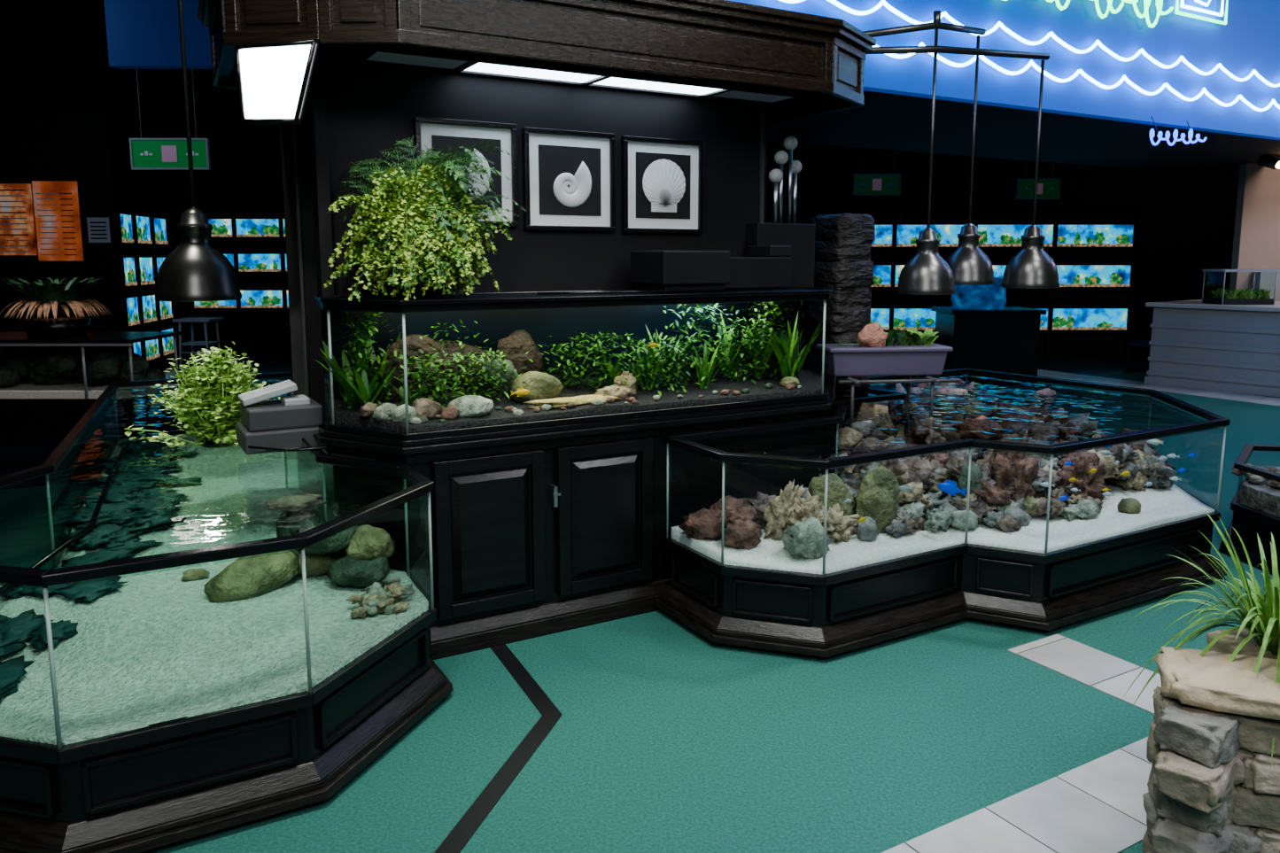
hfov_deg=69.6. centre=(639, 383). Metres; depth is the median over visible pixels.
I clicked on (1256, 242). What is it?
wall
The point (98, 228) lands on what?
paper
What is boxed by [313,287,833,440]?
aquarium
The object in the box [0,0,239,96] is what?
ceiling
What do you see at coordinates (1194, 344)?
counter
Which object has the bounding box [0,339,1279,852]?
floor
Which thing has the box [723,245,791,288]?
control box
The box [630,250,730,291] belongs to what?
box
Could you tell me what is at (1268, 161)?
track spotlight
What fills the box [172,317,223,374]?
stool
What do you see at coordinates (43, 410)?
display
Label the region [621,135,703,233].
print
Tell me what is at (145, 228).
shelf
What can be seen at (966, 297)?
aquarium
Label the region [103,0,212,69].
bulkhead
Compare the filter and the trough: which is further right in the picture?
the trough
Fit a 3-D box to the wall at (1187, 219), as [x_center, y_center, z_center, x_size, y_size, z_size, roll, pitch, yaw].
[1.450,-3.143,17.788,25.100,4.600,0.100,0,8,0]
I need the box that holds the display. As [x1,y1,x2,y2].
[0,277,186,445]
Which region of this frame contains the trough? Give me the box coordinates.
[815,321,960,423]
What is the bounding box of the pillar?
[805,212,875,475]
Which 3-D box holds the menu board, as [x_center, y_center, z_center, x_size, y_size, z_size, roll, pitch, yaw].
[-7.765,-2.067,11.770,1.270,1.060,0.097,0,8,0]
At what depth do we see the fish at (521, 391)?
3.91 m
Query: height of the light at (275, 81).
0.363 m
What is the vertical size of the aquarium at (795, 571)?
0.829 m
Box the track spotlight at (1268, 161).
[1257,155,1279,170]
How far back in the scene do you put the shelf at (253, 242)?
15.87 m
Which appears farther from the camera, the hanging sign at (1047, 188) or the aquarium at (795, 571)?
the hanging sign at (1047, 188)
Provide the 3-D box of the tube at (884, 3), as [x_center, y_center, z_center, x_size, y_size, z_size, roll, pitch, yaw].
[3.993,-3.020,8.253,12.103,0.142,0.030,-4,9,-30]
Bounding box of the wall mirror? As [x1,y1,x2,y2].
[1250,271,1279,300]
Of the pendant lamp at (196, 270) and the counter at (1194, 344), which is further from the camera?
the counter at (1194, 344)
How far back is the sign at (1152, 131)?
9.01 m
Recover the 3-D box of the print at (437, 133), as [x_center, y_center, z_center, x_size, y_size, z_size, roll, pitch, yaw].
[-0.777,-0.945,4.156,0.470,0.465,0.029,-4,9,-30]
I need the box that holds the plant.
[124,341,280,448]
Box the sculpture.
[768,136,802,223]
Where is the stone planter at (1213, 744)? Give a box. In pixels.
[1123,511,1279,852]
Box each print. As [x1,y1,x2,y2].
[413,116,518,226]
[522,126,615,231]
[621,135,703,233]
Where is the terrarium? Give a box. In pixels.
[1201,269,1279,304]
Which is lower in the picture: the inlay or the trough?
the inlay
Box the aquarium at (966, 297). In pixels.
[950,277,1006,310]
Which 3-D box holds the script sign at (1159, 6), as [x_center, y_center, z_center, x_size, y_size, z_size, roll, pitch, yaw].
[4.549,-3.453,8.518,1.240,0.271,0.032,-4,9,-30]
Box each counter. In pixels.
[930,277,1046,376]
[1144,299,1279,397]
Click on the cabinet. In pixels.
(539, 531)
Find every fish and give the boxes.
[510,341,658,396]
[937,480,966,496]
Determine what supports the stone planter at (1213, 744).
on the floor at (667, 738)
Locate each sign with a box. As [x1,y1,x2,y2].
[128,69,210,170]
[852,158,901,195]
[1015,160,1061,199]
[1046,0,1070,10]
[1091,0,1173,27]
[1149,116,1207,146]
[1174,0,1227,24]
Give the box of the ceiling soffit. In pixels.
[767,90,1279,171]
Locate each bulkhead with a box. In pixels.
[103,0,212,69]
[728,0,1279,139]
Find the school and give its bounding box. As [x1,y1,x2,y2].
[843,438,1196,523]
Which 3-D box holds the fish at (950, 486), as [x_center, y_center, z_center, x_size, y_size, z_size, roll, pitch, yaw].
[1.394,0.470,4.123,0.027,0.070,0.150,-5,9,-32]
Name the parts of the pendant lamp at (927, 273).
lamp shade, rod, lamp bracket, pendant lamp, lamp shade, rod, pendant lamp, lamp shade, rod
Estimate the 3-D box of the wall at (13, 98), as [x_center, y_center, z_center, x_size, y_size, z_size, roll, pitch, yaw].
[-11.050,-1.644,6.840,0.100,4.600,22.000,0,8,0]
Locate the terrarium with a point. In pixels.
(1221, 296)
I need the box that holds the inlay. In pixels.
[434,643,562,852]
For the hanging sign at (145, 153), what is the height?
2.100 m
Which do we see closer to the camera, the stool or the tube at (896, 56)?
the tube at (896, 56)
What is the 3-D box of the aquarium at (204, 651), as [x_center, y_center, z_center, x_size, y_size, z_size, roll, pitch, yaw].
[-2.062,0.606,4.380,1.804,0.810,4.304,-3,8,-21]
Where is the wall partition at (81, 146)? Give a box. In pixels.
[0,113,129,380]
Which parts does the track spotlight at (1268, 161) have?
bulb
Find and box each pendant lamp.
[155,0,241,301]
[862,10,1059,294]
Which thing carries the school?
in the aquarium at (795, 571)
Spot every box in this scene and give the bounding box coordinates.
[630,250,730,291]
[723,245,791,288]
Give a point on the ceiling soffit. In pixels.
(885, 120)
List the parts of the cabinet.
cupboard panel, cupboard panel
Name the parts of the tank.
glass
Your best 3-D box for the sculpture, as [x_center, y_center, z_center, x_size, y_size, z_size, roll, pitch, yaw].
[0.793,-1.105,5.004,0.087,0.466,0.265,7,11,43]
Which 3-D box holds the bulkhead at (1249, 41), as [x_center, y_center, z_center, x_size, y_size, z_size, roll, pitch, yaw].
[4.062,-3.320,8.392,12.600,1.700,0.120,-4,9,-30]
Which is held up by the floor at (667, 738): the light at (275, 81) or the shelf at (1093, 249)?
the shelf at (1093, 249)
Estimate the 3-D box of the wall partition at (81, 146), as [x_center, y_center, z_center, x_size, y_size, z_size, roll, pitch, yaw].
[-8.875,-1.738,11.950,4.250,3.400,0.150,0,8,0]
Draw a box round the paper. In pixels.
[86,217,111,242]
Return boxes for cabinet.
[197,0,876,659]
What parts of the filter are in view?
lid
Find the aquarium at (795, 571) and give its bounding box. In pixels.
[653,368,1230,659]
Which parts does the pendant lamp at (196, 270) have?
rod, lamp shade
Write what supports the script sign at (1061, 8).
attached to the bulkhead at (1249, 41)
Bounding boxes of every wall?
[0,80,60,113]
[58,96,1240,339]
[1229,162,1279,301]
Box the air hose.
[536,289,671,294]
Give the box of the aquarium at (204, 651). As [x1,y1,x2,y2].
[0,372,453,852]
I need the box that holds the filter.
[235,380,328,454]
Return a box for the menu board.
[0,178,87,263]
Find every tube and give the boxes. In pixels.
[779,0,1279,87]
[872,41,1279,111]
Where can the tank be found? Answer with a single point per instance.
(1255, 505)
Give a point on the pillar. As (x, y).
(843, 242)
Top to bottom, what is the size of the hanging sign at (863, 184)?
2.100 m
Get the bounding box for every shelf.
[119,200,178,367]
[183,209,326,349]
[804,205,1140,357]
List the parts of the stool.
seat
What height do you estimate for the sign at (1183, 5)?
0.595 m
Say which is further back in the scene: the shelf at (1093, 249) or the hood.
the shelf at (1093, 249)
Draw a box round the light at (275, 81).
[234,38,320,124]
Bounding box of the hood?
[197,0,876,124]
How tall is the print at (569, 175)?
0.470 m
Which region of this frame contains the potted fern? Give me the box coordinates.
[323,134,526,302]
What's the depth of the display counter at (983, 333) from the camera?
12.35 m
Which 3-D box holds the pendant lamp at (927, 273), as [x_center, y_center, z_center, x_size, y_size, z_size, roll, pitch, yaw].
[1.609,-1.274,5.190,1.649,1.520,0.887,0,8,0]
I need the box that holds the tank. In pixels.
[1218,443,1279,578]
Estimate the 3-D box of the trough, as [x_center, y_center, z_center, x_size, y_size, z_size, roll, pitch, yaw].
[1.325,-0.064,5.058,0.730,0.553,0.480,-1,8,-6]

